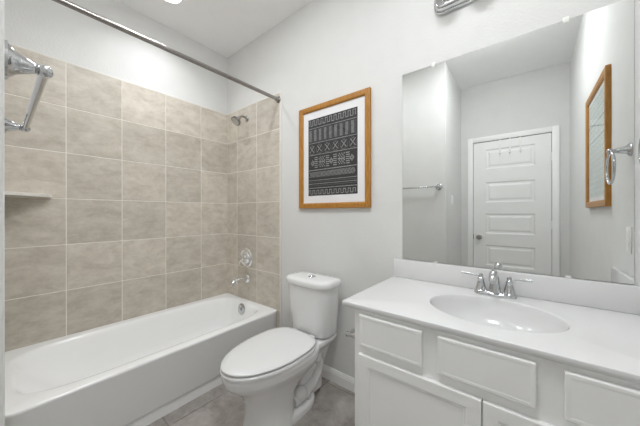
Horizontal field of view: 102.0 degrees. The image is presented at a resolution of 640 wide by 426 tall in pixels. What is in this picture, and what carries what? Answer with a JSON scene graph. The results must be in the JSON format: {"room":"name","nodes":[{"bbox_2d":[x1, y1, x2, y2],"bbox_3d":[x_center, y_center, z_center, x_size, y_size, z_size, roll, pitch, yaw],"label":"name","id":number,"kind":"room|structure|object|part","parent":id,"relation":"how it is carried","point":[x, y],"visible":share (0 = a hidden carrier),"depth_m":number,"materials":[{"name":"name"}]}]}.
{"room":"bathroom","nodes":[
{"label":"bathroom","id":0,"kind":"room"},
{"bbox_2d":[0,0,4,425],"bbox_3d":[-1.470,-0.201,0.598,1.712,2.743,0.921,0,0,39],"label":"wall","id":1,"kind":"structure","parent":0,"point":[2,87],"depth_m":0.42,"materials":[{"name":"paint"}]},
{"bbox_2d":[4,40,53,132],"bbox_3d":[-0.751,-0.273,0.652,0.601,0.066,0.062,0,0,39],"label":"towel bar","id":2,"kind":"object","parent":1,"relation":"attached to","point":[15,63],"visible":0.92,"depth_m":0.49,"materials":[{"name":"silver metal"}]},
{"bbox_3d":[-0.960,-0.273,0.820,0.066,0.066,0.062,0,0,39],"label":"post","id":3,"kind":"part","parent":2,"relation":"part of","materials":[{"name":"silver metal"}]},
{"bbox_3d":[-0.543,-0.273,0.485,0.066,0.066,0.062,0,0,39],"label":"post","id":4,"kind":"part","parent":2,"relation":"part of","materials":[{"name":"silver metal"}]},
{"bbox_2d":[52,0,280,102],"bbox_3d":[-0.792,-0.935,1.579,0.054,0.054,1.441,0,0,39],"label":"shower rod","id":5,"kind":"object","parent":1,"relation":"attached to","point":[66,3],"visible":1,"depth_m":1.42,"materials":[{"name":"silver metal"}]},
{"bbox_2d":[4,0,226,113],"bbox_3d":[-1.465,-0.202,2.054,0.100,2.743,1.759,0,0,39],"label":"wall","id":6,"kind":"structure","parent":0,"point":[51,28],"depth_m":1.94,"materials":[{"name":"paint"}]},
{"bbox_2d":[5,191,51,197],"bbox_3d":[-1.693,-0.108,1.509,0.205,0.020,0.205,0,0,39],"label":"corner shelf","id":7,"kind":"object","parent":6,"relation":"attached to","point":[7,193],"visible":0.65,"depth_m":1.49,"materials":[{"name":"ceramic"}]},
{"bbox_2d":[4,45,226,351],"bbox_3d":[-1.391,0.090,2.059,0.009,2.159,1.459,0,0,39],"label":"wall tiles","id":8,"kind":"object","parent":6,"relation":"attached to","point":[133,224],"depth_m":1.86,"materials":[{"name":"tile"}]},
{"bbox_2d":[9,43,281,326],"bbox_3d":[-1.083,0.086,1.813,0.797,2.167,1.459,0,0,39],"label":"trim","id":9,"kind":"structure","parent":6,"relation":"attached to","point":[9,43],"depth_m":2.13,"materials":[{"name":"tile"}]},
{"bbox_2d":[116,0,312,57],"bbox_3d":[-0.589,-1.623,0.890,2.922,0.100,2.480,0,0,39],"label":"ceiling","id":10,"kind":"structure","parent":0,"point":[224,27],"depth_m":2.08,"materials":[{"name":"paint"}]},
{"bbox_2d":[163,0,183,4],"bbox_3d":[-1.081,-1.568,1.865,0.186,0.010,0.186,0,0,39],"label":"recessed light","id":11,"kind":"object","parent":10,"relation":"in","point":[173,2],"visible":1,"depth_m":1.92,"materials":[{"name":"paint"}]},
{"bbox_2d":[147,377,354,425],"bbox_3d":[-0.775,1.220,0.657,2.922,0.100,3.080,0,0,39],"label":"floor","id":12,"kind":"structure","parent":0,"point":[334,405],"depth_m":1.53,"materials":[{"name":"tile"}]},
{"bbox_2d":[5,293,276,425],"bbox_3d":[-1.093,0.988,1.821,0.753,0.364,1.441,0,0,39],"label":"bathtub","id":13,"kind":"object","parent":12,"relation":"on","point":[136,371],"visible":0.86,"depth_m":1.57,"materials":[{"name":"ceramic"}]},
{"bbox_3d":[-0.708,0.863,2.326,0.098,0.098,0.027,0,0,39],"label":"overflow plate","id":14,"kind":"part","parent":13,"relation":"part of","materials":[{"name":"silver metal"}]},
{"bbox_2d":[220,271,340,425],"bbox_3d":[-0.213,0.794,1.525,0.384,0.752,0.774,0,0,39],"label":"toilet","id":15,"kind":"object","parent":12,"relation":"on","point":[276,372],"visible":1,"depth_m":1.44,"materials":[{"name":"ceramic"}]},
{"bbox_3d":[-0.284,0.756,1.438,0.369,0.023,0.542,0,0,39],"label":"seat lid","id":16,"kind":"part","parent":15,"relation":"part of","materials":[{"name":"plastic"}]},
{"bbox_3d":[-0.052,0.632,1.729,0.352,0.326,0.196,0,0,39],"label":"tank","id":17,"kind":"part","parent":15,"relation":"part of","materials":[{"name":"ceramic"}]},
{"bbox_3d":[-0.054,0.447,1.727,0.380,0.048,0.213,0,0,39],"label":"tank lid","id":18,"kind":"part","parent":15,"relation":"part of","materials":[{"name":"ceramic"}]},
{"bbox_2d":[355,309,639,425],"bbox_3d":[0.653,0.779,0.991,0.898,0.779,0.544,0,0,39],"label":"vanity cabinet","id":19,"kind":"object","parent":12,"relation":"on","point":[407,374],"visible":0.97,"depth_m":0.81,"materials":[{"name":"paint"}]},
{"bbox_2d":[345,328,354,337],"bbox_3d":[0.191,0.535,1.190,0.071,0.044,0.194,0,0,39],"label":"paper holder","id":20,"kind":"object","parent":19,"relation":"attached to","point":[348,333],"visible":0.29,"depth_m":1.14,"materials":[{"name":"silver metal"}]},
{"bbox_3d":[0.257,0.469,0.971,0.247,0.124,0.019,0,0,39],"label":"drawer","id":21,"kind":"part","parent":19,"relation":"part of","materials":[{"name":"paint"}]},
{"bbox_3d":[0.325,0.808,0.917,0.424,0.487,0.019,0,0,39],"label":"cabinet door","id":22,"kind":"part","parent":19,"relation":"part of","materials":[{"name":"paint"}]},
{"bbox_3d":[0.490,0.469,0.784,0.251,0.124,0.019,0,0,39],"label":"drawer","id":23,"kind":"part","parent":19,"relation":"part of","materials":[{"name":"paint"}]},
{"bbox_2d":[342,258,639,383],"bbox_3d":[0.639,0.392,1.012,0.955,0.253,0.555,0,0,39],"label":"countertop","id":24,"kind":"structure","parent":19,"relation":"on","point":[593,326],"depth_m":0.99,"materials":[{"name":"stone"}]},
{"bbox_2d":[461,269,532,299],"bbox_3d":[0.759,0.307,1.132,0.264,0.123,0.135,0,0,39],"label":"sink faucet","id":25,"kind":"object","parent":24,"relation":"on","point":[494,290],"visible":1,"depth_m":1.14,"materials":[{"name":"silver metal"}]},
{"bbox_3d":[0.707,0.286,1.215,0.080,0.015,0.011,0,0,29],"label":"lever","id":26,"kind":"part","parent":25,"relation":"part of","materials":[{"name":"silver metal"}]},
{"bbox_3d":[0.743,0.317,1.197,0.054,0.079,0.054,0,0,39],"label":"handle","id":27,"kind":"part","parent":25,"relation":"part of","materials":[{"name":"silver metal"}]},
{"bbox_3d":[0.758,0.302,1.131,0.047,0.113,0.132,0,0,39],"label":"spout","id":28,"kind":"part","parent":25,"relation":"part of","materials":[{"name":"silver metal"}]},
{"bbox_3d":[0.784,0.361,1.163,0.161,0.016,0.055,0,0,39],"label":"plate","id":29,"kind":"part","parent":25,"relation":"part of","materials":[{"name":"silver metal"}]},
{"bbox_3d":[0.825,0.317,1.130,0.054,0.079,0.054,0,0,39],"label":"handle","id":30,"kind":"part","parent":25,"relation":"part of","materials":[{"name":"silver metal"}]},
{"bbox_3d":[0.851,0.285,1.100,0.011,0.015,0.080,0,0,-42],"label":"lever","id":31,"kind":"part","parent":25,"relation":"part of","materials":[{"name":"silver metal"}]},
{"bbox_2d":[429,294,570,332],"bbox_3d":[0.651,0.444,0.988,0.438,0.150,0.348,0,0,39],"label":"sink","id":32,"kind":"object","parent":24,"relation":"in","point":[507,315],"depth_m":1.07,"materials":[{"name":"ceramic"}]},
{"bbox_3d":[0.657,0.808,0.651,0.424,0.487,0.019,0,0,39],"label":"cabinet door","id":33,"kind":"part","parent":19,"relation":"part of","materials":[{"name":"paint"}]},
{"bbox_3d":[0.727,0.469,0.595,0.243,0.124,0.019,0,0,39],"label":"drawer","id":34,"kind":"part","parent":19,"relation":"part of","materials":[{"name":"paint"}]},
{"bbox_2d":[227,0,639,377],"bbox_3d":[0.194,-0.203,1.789,2.822,2.743,0.100,0,0,39],"label":"wall","id":35,"kind":"structure","parent":0,"point":[326,50],"depth_m":1.66,"materials":[{"name":"paint"}]},
{"bbox_2d":[230,274,249,285],"bbox_3d":[-0.730,0.604,2.340,0.080,0.090,0.178,0,0,39],"label":"tub spout","id":36,"kind":"object","parent":35,"relation":"attached to","point":[246,278],"visible":1,"depth_m":2.33,"materials":[{"name":"silver metal"}]},
{"bbox_2d":[231,115,248,125],"bbox_3d":[-0.724,-0.846,2.347,0.090,0.116,0.156,0,0,39],"label":"shower fixture","id":37,"kind":"object","parent":35,"relation":"attached to","point":[236,120],"visible":1,"depth_m":2.32,"materials":[{"name":"silver metal"}]},
{"bbox_2d":[238,248,252,266],"bbox_3d":[-0.705,0.414,2.387,0.180,0.180,0.072,0,0,39],"label":"shower valve","id":38,"kind":"object","parent":35,"relation":"attached to","point":[246,257],"visible":1,"depth_m":2.38,"materials":[{"name":"silver metal"}]},
{"bbox_3d":[-0.708,0.414,2.383,0.064,0.064,0.049,0,0,39],"label":"handle","id":39,"kind":"part","parent":38,"relation":"part of","materials":[{"name":"silver metal"}]},
{"bbox_2d":[227,93,279,327],"bbox_3d":[-0.632,0.090,2.380,0.775,2.159,0.009,0,0,39],"label":"wall tiles","id":40,"kind":"object","parent":35,"relation":"attached to","point":[253,146],"depth_m":2.33,"materials":[{"name":"tile"}]},
{"bbox_2d":[299,87,370,208],"bbox_3d":[0.079,-0.408,1.802,0.602,0.748,0.022,0,0,39],"label":"framed print","id":41,"kind":"object","parent":35,"relation":"attached to","point":[335,134],"visible":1,"depth_m":1.77,"materials":[{"name":"black paper"}]},
{"bbox_2d":[322,364,354,392],"bbox_3d":[0.080,1.126,1.808,1.025,0.086,0.014,0,0,39],"label":"baseboard","id":42,"kind":"structure","parent":35,"relation":"attached to","point":[346,381],"depth_m":1.76,"materials":[{"name":"paint"}]},
{"bbox_2d":[434,0,476,15],"bbox_3d":[0.778,-1.096,1.143,0.560,0.120,0.177,0,0,39],"label":"vanity light","id":43,"kind":"object","parent":35,"relation":"attached to","point":[441,7],"visible":1,"depth_m":1.32,"materials":[{"name":"silver metal"}]},
{"bbox_2d":[394,258,639,314],"bbox_3d":[0.807,0.317,1.221,0.954,0.103,0.020,0,0,39],"label":"backsplash","id":44,"kind":"structure","parent":35,"relation":"attached to","point":[624,298],"depth_m":1.10,"materials":[{"name":"stone"}]},
{"bbox_2d":[402,0,633,283],"bbox_3d":[0.813,-0.270,1.222,0.867,1.070,0.012,0,0,39],"label":"wall mirror","id":45,"kind":"object","parent":35,"relation":"attached to","point":[518,151],"visible":1,"depth_m":1.14,"materials":[{"name":"silver mirror"}]},
{"bbox_3d":[0.482,-0.202,-0.030,0.100,2.743,2.380,0,0,39],"label":"wall","id":46,"kind":"structure","parent":0,"visible":0},
{"bbox_2d":[638,139,639,163],"bbox_3d":[1.011,-0.212,0.769,0.072,0.176,0.146,0,0,39],"label":"towel ring","id":47,"kind":"object","parent":46,"relation":"attached to","point":[639,139],"visible":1,"depth_m":0.83,"materials":[{"name":"silver metal"}]}
]}

